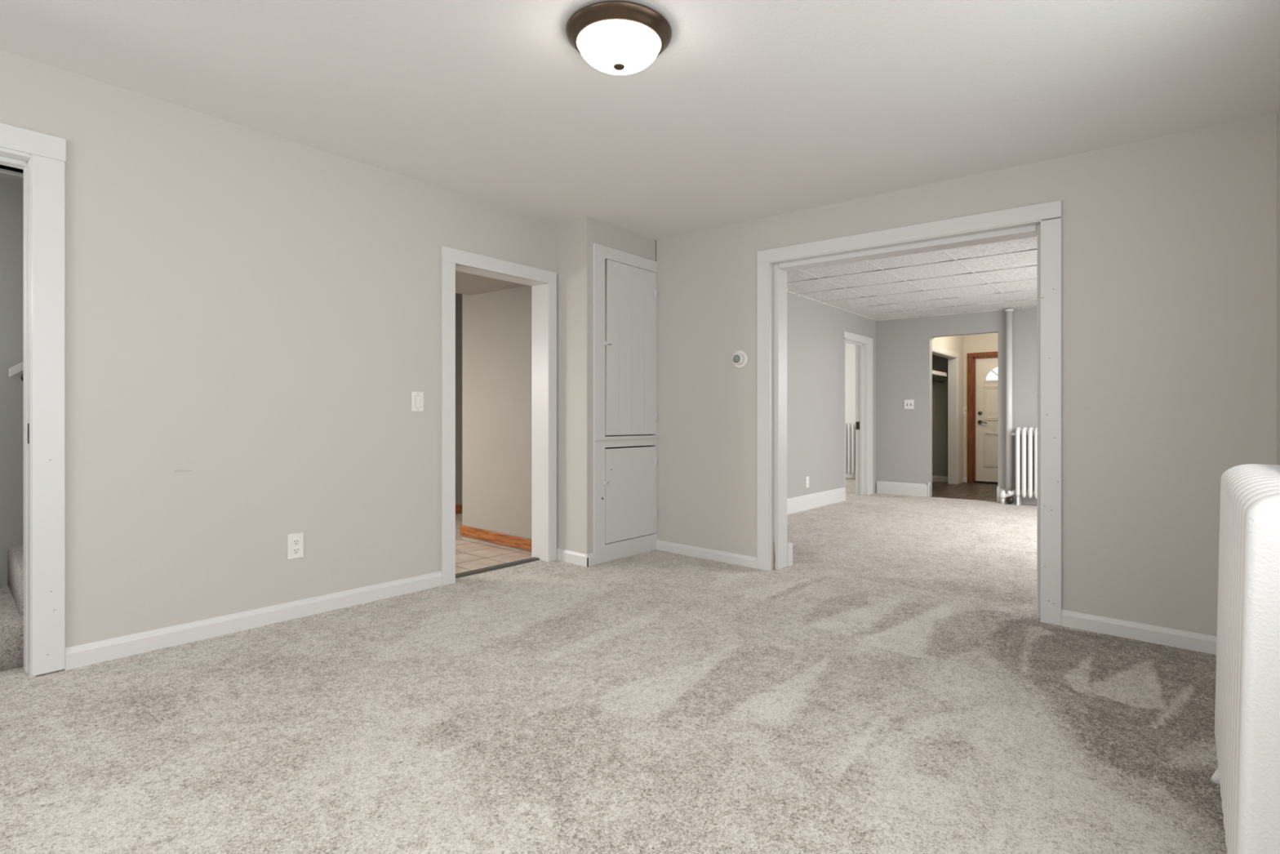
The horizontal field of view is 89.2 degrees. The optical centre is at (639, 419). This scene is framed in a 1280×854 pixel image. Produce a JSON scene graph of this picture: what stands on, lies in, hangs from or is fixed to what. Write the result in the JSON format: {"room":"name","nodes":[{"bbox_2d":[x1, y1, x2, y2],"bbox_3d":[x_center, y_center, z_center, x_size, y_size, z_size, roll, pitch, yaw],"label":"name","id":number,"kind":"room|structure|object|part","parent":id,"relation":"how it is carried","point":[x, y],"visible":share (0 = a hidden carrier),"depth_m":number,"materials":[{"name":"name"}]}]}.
{"room":"empty living room","nodes":[
{"label":"empty living room","id":0,"kind":"room"},
{"bbox_2d":[0,172,23,586],"bbox_3d":[-3.635,-0.047,2.716,0.140,2.342,2.700,0,0,40],"label":"wall","id":1,"kind":"structure","parent":0,"point":[11,187],"depth_m":3.22,"materials":[{"name":"grey paint"}]},
{"bbox_2d":[0,168,23,177],"bbox_3d":[-3.635,-1.225,2.716,0.180,0.018,2.700,0,0,40],"label":"trim","id":2,"kind":"structure","parent":1,"relation":"attached to","point":[2,171],"depth_m":3.21,"materials":[{"name":"white paint"}]},
{"bbox_2d":[8,361,23,382],"bbox_3d":[-2.949,-0.386,3.350,0.103,0.409,0.450,0,0,40],"label":"handrail","id":3,"kind":"object","parent":1,"relation":"attached to","point":[19,367],"visible":0.15,"depth_m":3.17,"materials":[{"name":"white paint"}]},
{"bbox_2d":[0,164,23,173],"bbox_3d":[-3.591,-0.486,2.679,1.654,3.250,3.000,0,0,40],"label":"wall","id":4,"kind":"structure","parent":0,"point":[2,166],"depth_m":3.75,"materials":[{"name":"black"}]},
{"bbox_2d":[0,50,556,675],"bbox_3d":[-2.271,-0.165,2.875,0.158,2.613,6.994,0,0,40],"label":"wall","id":5,"kind":"structure","parent":0,"point":[253,317],"depth_m":3.13,"materials":[{"name":"beige paint"}]},
{"bbox_2d":[0,122,66,677],"bbox_3d":[-2.753,-0.061,2.292,0.190,2.165,1.072,0,0,40],"label":"trim","id":6,"kind":"structure","parent":5,"relation":"attached to","point":[42,157],"depth_m":2.60,"materials":[{"name":"white paint"}]},
{"bbox_3d":[-2.446,0.056,2.594,0.028,0.081,0.002,0,0,40],"label":"strike plate","id":7,"kind":"part","parent":6,"relation":"part of","materials":[{"name":"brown metal"}]},
{"bbox_2d":[64,570,442,670],"bbox_3d":[-1.786,0.977,3.322,0.016,0.088,1.757,0,0,40],"label":"baseboard","id":8,"kind":"structure","parent":5,"relation":"attached to","point":[94,652],"depth_m":3.12,"materials":[{"name":"white paint"}]},
{"bbox_2d":[287,532,303,559],"bbox_3d":[-1.774,0.650,3.341,0.009,0.128,0.078,0,0,40],"label":"wall outlet","id":9,"kind":"object","parent":5,"relation":"attached to","point":[295,541],"visible":1,"depth_m":3.34,"materials":[{"name":"white plastic"}]},
{"bbox_2d":[292,546,299,553],"bbox_3d":[-1.772,0.673,3.340,0.004,0.035,0.035,0,0,40],"label":"receptacle","id":10,"kind":"object","parent":9,"relation":"attached to","point":[295,549],"depth_m":3.34,"materials":[{"name":"white plastic"}]},
{"bbox_2d":[292,537,299,545],"bbox_3d":[-1.772,0.628,3.340,0.004,0.035,0.035,0,0,40],"label":"receptacle","id":11,"kind":"object","parent":9,"relation":"attached to","point":[295,541],"depth_m":3.34,"materials":[{"name":"white plastic"}]},
{"bbox_2d":[411,391,423,411],"bbox_3d":[-1.327,-0.108,3.874,0.010,0.118,0.078,0,0,40],"label":"light switch","id":12,"kind":"object","parent":5,"relation":"attached to","point":[417,397],"visible":1,"depth_m":3.87,"materials":[{"name":"white plastic"}]},
{"bbox_2d":[440,245,556,585],"bbox_3d":[-0.982,-0.024,4.413,0.192,2.090,0.948,0,0,40],"label":"trim","id":13,"kind":"structure","parent":5,"relation":"attached to","point":[544,295],"depth_m":4.66,"materials":[{"name":"white paint"}]},
{"bbox_2d":[455,293,462,513],"bbox_3d":[-2.599,-0.291,6.282,0.150,2.870,4.300,0,0,40],"label":"wall","id":14,"kind":"structure","parent":0,"point":[458,296],"depth_m":6.95,"materials":[{"name":"beige paint"}]},
{"bbox_2d":[455,504,462,513],"bbox_3d":[-2.504,0.947,6.268,0.015,0.124,3.800,0,0,40],"label":"baseboard","id":15,"kind":"structure","parent":14,"relation":"attached to","point":[459,507],"depth_m":6.93,"materials":[{"name":"brown wood"}]},
{"bbox_2d":[455,271,527,295],"bbox_3d":[-1.672,-1.331,5.572,2.484,0.589,4.200,0,0,40],"label":"ceiling","id":16,"kind":"structure","parent":0,"point":[466,283],"depth_m":5.02,"materials":[{"name":"beige paint"}]},
{"bbox_2d":[455,512,531,573],"bbox_3d":[-1.718,1.054,5.610,2.565,0.171,4.000,0,0,40],"label":"floor","id":17,"kind":"structure","parent":0,"point":[470,554],"depth_m":4.93,"materials":[{"name":"tile"}]},
{"bbox_2d":[462,285,533,551],"bbox_3d":[-0.823,-0.232,5.578,1.092,2.740,0.900,0,0,40],"label":"wall","id":18,"kind":"structure","parent":0,"point":[496,326],"depth_m":5.28,"materials":[{"name":"beige paint"}]},
{"bbox_2d":[459,524,531,551],"bbox_3d":[-1.123,0.960,5.233,1.107,0.108,0.016,0,0,40],"label":"baseboard","id":19,"kind":"structure","parent":18,"relation":"attached to","point":[522,543],"depth_m":5.25,"materials":[{"name":"brown wood"}]},
{"bbox_2d":[556,216,656,554],"bbox_3d":[-0.238,-0.161,4.958,0.329,2.616,0.809,0,0,40],"label":"wall","id":20,"kind":"structure","parent":0,"point":[575,238],"depth_m":4.64,"materials":[{"name":"beige paint"}]},
{"bbox_2d":[556,547,588,566],"bbox_3d":[-0.489,0.982,4.631,0.323,0.091,0.014,0,0,40],"label":"baseboard","id":21,"kind":"structure","parent":20,"relation":"attached to","point":[568,556],"depth_m":4.62,"materials":[{"name":"white paint"}]},
{"bbox_2d":[586,552,594,566],"bbox_3d":[-0.351,0.984,4.556,0.014,0.085,0.072,0,0,40],"label":"baseboard","id":22,"kind":"structure","parent":20,"relation":"attached to","point":[591,556],"depth_m":4.56,"materials":[{"name":"white paint"}]},
{"bbox_2d":[0,493,1226,853],"bbox_3d":[0.806,1.054,3.674,4.320,0.081,12.170,0,0,40],"label":"floor","id":23,"kind":"structure","parent":0,"point":[899,686],"depth_m":2.28,"materials":[{"name":"carpet"}]},
{"bbox_2d":[0,545,23,671],"bbox_3d":[-3.309,0.726,2.378,0.783,0.584,2.580,0,0,40],"label":"staircase","id":24,"kind":"structure","parent":23,"relation":"on","point":[11,595],"depth_m":2.71,"materials":[{"name":"carpet"}]},
{"bbox_2d":[455,556,539,577],"bbox_3d":[-1.001,1.014,4.437,0.054,0.019,0.777,0,0,40],"label":"threshold strip","id":25,"kind":"object","parent":23,"relation":"on","point":[531,559],"visible":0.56,"depth_m":4.43,"materials":[{"name":"grey plastic"}]},
{"bbox_2d":[593,243,658,564],"bbox_3d":[-0.110,-0.111,4.870,0.081,2.275,0.716,0,0,40],"label":"tall cabinet","id":26,"kind":"object","parent":23,"relation":"on","point":[625,284],"visible":1,"depth_m":4.81,"materials":[{"name":"white paint"}]},
{"bbox_3d":[-0.110,-0.104,4.929,0.005,2.140,0.620,0,0,40],"label":"panel","id":27,"kind":"part","parent":26,"relation":"part of","materials":[{"name":"white wood"}]},
{"bbox_3d":[-0.068,0.552,4.896,0.019,0.682,0.580,0,0,40],"label":"door","id":28,"kind":"part","parent":26,"relation":"part of","materials":[{"name":"white paint"}]},
{"bbox_3d":[-0.068,-0.522,4.898,0.021,1.271,0.576,0,0,40],"label":"door","id":29,"kind":"part","parent":26,"relation":"part of","materials":[{"name":"white paint"}]},
{"bbox_2d":[1004,308,1013,503],"bbox_3d":[4.676,-0.170,8.213,0.099,2.460,0.099,0,0,40],"label":"riser pipe","id":30,"kind":"object","parent":23,"relation":"on","point":[1008,311],"visible":0.92,"depth_m":8.18,"materials":[{"name":"white metal"}]},
{"bbox_2d":[999,426,1036,505],"bbox_3d":[4.877,0.577,7.942,0.836,0.965,0.204,0,0,40],"label":"radiator","id":31,"kind":"object","parent":23,"relation":"on","point":[1025,439],"visible":0.37,"depth_m":7.97,"materials":[{"name":"white metal"}]},
{"bbox_3d":[4.621,1.005,8.100,0.087,0.087,0.065,0,0,40],"label":"valve knob","id":32,"kind":"part","parent":31,"relation":"part of","materials":[{"name":"brown metal"}]},
{"bbox_2d":[1209,463,1279,853],"bbox_3d":[1.507,0.610,1.507,0.251,0.961,1.044,0,0,40],"label":"radiator","id":33,"kind":"object","parent":23,"relation":"on","point":[1247,704],"visible":1,"depth_m":1.18,"materials":[{"name":"white metal"}]},
{"bbox_2d":[0,0,1279,239],"bbox_3d":[-0.744,-1.468,1.518,4.029,0.223,6.874,0,0,40],"label":"ceiling","id":34,"kind":"structure","parent":0,"point":[751,109],"depth_m":2.69,"materials":[{"name":"paint"}]},
{"bbox_2d":[565,0,671,75],"bbox_3d":[-0.075,-1.326,2.325,0.380,0.140,0.380,0,0,40],"label":"ceiling light","id":35,"kind":"object","parent":34,"relation":"attached to","point":[615,37],"visible":1,"depth_m":2.23,"materials":[{"name":"white glass"}]},
{"bbox_3d":[-0.075,-1.311,2.325,0.299,0.091,0.299,0,0,40],"label":"lamp shade","id":36,"kind":"part","parent":35,"relation":"part of","materials":[{"name":"white glass"}]},
{"bbox_2d":[786,292,875,498],"bbox_3d":[2.467,-0.210,8.363,0.150,2.779,7.506,0,0,40],"label":"wall","id":37,"kind":"structure","parent":0,"point":[815,330],"depth_m":7.86,"materials":[{"name":"grey paint"}]},
{"bbox_2d":[805,475,808,487],"bbox_3d":[1.978,0.735,7.655,0.009,0.128,0.078,0,0,40],"label":"wall outlet","id":38,"kind":"object","parent":37,"relation":"attached to","point":[806,477],"visible":1,"depth_m":7.65,"materials":[{"name":"white plastic"}]},
{"bbox_2d":[786,487,845,514],"bbox_3d":[1.404,0.954,6.961,0.018,0.211,3.991,0,0,40],"label":"baseboard","id":39,"kind":"structure","parent":37,"relation":"attached to","point":[802,503],"depth_m":7.78,"materials":[{"name":"white paint"}]},
{"bbox_2d":[843,331,872,495],"bbox_3d":[2.921,-0.048,8.897,0.180,2.215,1.015,0,0,40],"label":"trim","id":40,"kind":"structure","parent":37,"relation":"attached to","point":[864,344],"depth_m":9.13,"materials":[{"name":"white paint"}]},
{"bbox_3d":[3.081,0.085,9.175,0.050,0.110,0.005,0,0,40],"label":"strike plate","id":41,"kind":"part","parent":40,"relation":"part of","materials":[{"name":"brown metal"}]},
{"bbox_2d":[845,342,855,478],"bbox_3d":[3.530,-0.190,12.204,3.150,2.740,0.150,0,0,40],"label":"wall","id":42,"kind":"structure","parent":0,"point":[850,348],"depth_m":11.85,"materials":[{"name":"white paint"}]},
{"bbox_2d":[786,236,1036,320],"bbox_3d":[3.297,-1.466,6.124,4.037,0.178,5.156,0,0,40],"label":"ceiling","id":43,"kind":"structure","parent":0,"point":[1000,275],"depth_m":6.72,"materials":[{"name":"tile"}]},
{"bbox_2d":[845,477,997,501],"bbox_3d":[3.369,1.109,10.025,5.700,0.102,4.900,0,0,40],"label":"floor","id":44,"kind":"structure","parent":0,"point":[966,491],"depth_m":9.72,"materials":[{"name":"brown wood"}]},
{"bbox_2d":[845,422,855,474],"bbox_3d":[3.901,0.560,11.470,0.821,1.000,0.207,0,0,40],"label":"radiator","id":45,"kind":"object","parent":44,"relation":"on","point":[850,428],"visible":0.23,"depth_m":11.51,"materials":[{"name":"white metal"}]},
{"bbox_2d":[932,354,947,476],"bbox_3d":[4.416,-0.240,10.224,0.449,2.840,2.370,0,0,40],"label":"wall","id":46,"kind":"structure","parent":0,"point":[940,390],"depth_m":11.05,"materials":[{"name":"grey paint"}]},
{"bbox_2d":[932,369,947,382],"bbox_3d":[4.402,-0.700,10.236,0.386,0.150,2.130,0,0,40],"label":"closet shelf","id":47,"kind":"object","parent":46,"relation":"attached to","point":[935,373],"visible":0.08,"depth_m":10.59,"materials":[{"name":"white paint"}]},
{"bbox_3d":[4.458,-0.640,10.189,0.032,0.030,2.130,0,0,40],"label":"hanging rod","id":48,"kind":"part","parent":47,"relation":"part of","materials":[{"name":"brown metal"}]},
{"bbox_2d":[932,475,947,482],"bbox_3d":[5.101,1.010,11.043,0.410,0.100,0.014,0,0,40],"label":"baseboard","id":49,"kind":"structure","parent":46,"relation":"attached to","point":[935,478],"depth_m":11.03,"materials":[{"name":"white paint"}]},
{"bbox_2d":[932,335,963,483],"bbox_3d":[4.648,-0.255,10.089,0.120,2.870,2.460,0,0,40],"label":"wall","id":50,"kind":"structure","parent":0,"point":[954,344],"depth_m":10.84,"materials":[{"name":"beige paint"}]},
{"bbox_2d":[932,345,959,484],"bbox_3d":[4.560,-0.018,9.973,0.143,2.155,2.050,0,0,40],"label":"trim","id":51,"kind":"structure","parent":50,"relation":"attached to","point":[953,357],"depth_m":10.67,"materials":[{"name":"white paint"}]},
{"bbox_2d":[875,306,1036,496],"bbox_3d":[4.867,-0.190,8.223,3.730,2.740,0.120,0,0,40],"label":"wall","id":52,"kind":"structure","parent":0,"point":[904,346],"depth_m":8.97,"materials":[{"name":"grey paint"}]},
{"bbox_2d":[876,480,928,497],"bbox_3d":[3.693,0.972,9.116,0.725,0.175,0.018,0,0,40],"label":"baseboard","id":53,"kind":"structure","parent":52,"relation":"attached to","point":[882,487],"depth_m":9.11,"materials":[{"name":"white paint"}]},
{"bbox_2d":[904,399,913,408],"bbox_3d":[3.757,-0.215,9.063,0.130,0.130,0.016,0,0,40],"label":"light switch","id":54,"kind":"object","parent":52,"relation":"attached to","point":[908,404],"visible":1,"depth_m":9.06,"materials":[{"name":"white plastic"}]},
{"bbox_2d":[928,482,999,502],"bbox_3d":[4.294,0.960,8.622,0.880,0.200,0.044,0,0,40],"label":"trim","id":55,"kind":"structure","parent":52,"relation":"attached to","point":[929,483],"depth_m":8.34,"materials":[{"name":"white paint"}]},
{"bbox_2d":[1000,488,1036,504],"bbox_3d":[5.427,0.972,7.665,2.155,0.175,0.018,0,0,40],"label":"baseboard","id":56,"kind":"structure","parent":52,"relation":"attached to","point":[1027,500],"depth_m":8.14,"materials":[{"name":"white paint"}]},
{"bbox_2d":[656,113,1276,635],"bbox_3d":[1.420,-0.151,4.202,4.156,2.728,0.220,0,0,40],"label":"wall","id":57,"kind":"structure","parent":0,"point":[1169,242],"depth_m":3.24,"materials":[{"name":"beige paint"}]},
{"bbox_2d":[656,539,756,568],"bbox_3d":[0.475,0.997,4.840,0.913,0.092,0.015,0,0,40],"label":"baseboard","id":58,"kind":"structure","parent":57,"relation":"attached to","point":[689,550],"depth_m":4.81,"materials":[{"name":"white paint"}]},
{"bbox_2d":[732,350,747,368],"bbox_3d":[0.701,-0.432,4.627,0.132,0.132,0.052,0,0,40],"label":"thermostat","id":59,"kind":"object","parent":57,"relation":"attached to","point":[740,358],"visible":1,"depth_m":4.61,"materials":[{"name":"white plastic"}]},
{"bbox_2d":[756,200,1062,625],"bbox_3d":[1.597,-0.051,4.066,1.800,2.254,0.281,0,0,40],"label":"trim","id":60,"kind":"structure","parent":57,"relation":"attached to","point":[774,552],"depth_m":3.85,"materials":[{"name":"white paint"}]},
{"bbox_2d":[1061,609,1217,654],"bbox_3d":[2.514,1.042,3.133,0.805,0.097,0.016,0,0,40],"label":"baseboard","id":61,"kind":"structure","parent":57,"relation":"attached to","point":[1197,642],"depth_m":3.18,"materials":[{"name":"white paint"}]},
{"bbox_2d":[963,333,997,476],"bbox_3d":[5.953,-0.255,10.698,2.600,2.870,0.150,0,0,40],"label":"wall","id":62,"kind":"structure","parent":0,"point":[978,343],"depth_m":10.95,"materials":[{"name":"beige paint"}]},
{"bbox_2d":[963,406,967,413],"bbox_3d":[5.500,-0.160,10.969,0.060,0.125,0.016,0,0,40],"label":"light switch","id":63,"kind":"object","parent":62,"relation":"attached to","point":[965,408],"visible":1,"depth_m":10.97,"materials":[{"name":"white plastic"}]},
{"bbox_2d":[963,476,967,482],"bbox_3d":[5.502,1.015,10.969,0.060,0.090,0.014,0,0,40],"label":"baseboard","id":64,"kind":"structure","parent":62,"relation":"attached to","point":[965,478],"depth_m":10.96,"materials":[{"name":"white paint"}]},
{"bbox_2d":[967,351,997,482],"bbox_3d":[5.979,-0.030,10.643,1.090,2.180,0.142,0,0,40],"label":"trim","id":65,"kind":"structure","parent":62,"relation":"attached to","point":[971,357],"depth_m":10.89,"materials":[{"name":"brown wood"}]},
{"bbox_2d":[973,357,997,484],"bbox_3d":[5.977,0.019,10.640,0.910,2.082,0.149,0,0,40],"label":"door","id":66,"kind":"structure","parent":62,"relation":"in","point":[986,369],"depth_m":10.79,"materials":[{"name":"beige wood"}]},
{"bbox_3d":[5.979,1.044,10.644,0.910,0.032,0.140,0,0,40],"label":"sill","id":67,"kind":"part","parent":66,"relation":"part of","materials":[{"name":"black"}]},
{"bbox_3d":[5.832,0.500,10.733,0.250,0.560,0.014,0,0,40],"label":"panel","id":68,"kind":"part","parent":66,"relation":"part of","materials":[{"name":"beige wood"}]},
{"bbox_3d":[5.832,-0.275,10.733,0.250,0.570,0.014,0,0,40],"label":"panel","id":69,"kind":"part","parent":66,"relation":"part of","materials":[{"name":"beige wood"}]},
{"bbox_3d":[5.987,-0.771,10.650,0.540,0.232,0.001,0,0,40],"label":"pane","id":70,"kind":"part","parent":66,"relation":"part of","materials":[{"name":"glass"}]},
{"bbox_2d":[1276,103,1279,465],"bbox_3d":[0.782,-0.093,0.319,0.150,2.613,6.994,0,0,40],"label":"wall","id":71,"kind":"structure","parent":0,"point":[1278,109],"depth_m":2.82,"materials":[{"name":"beige paint"}]}
]}

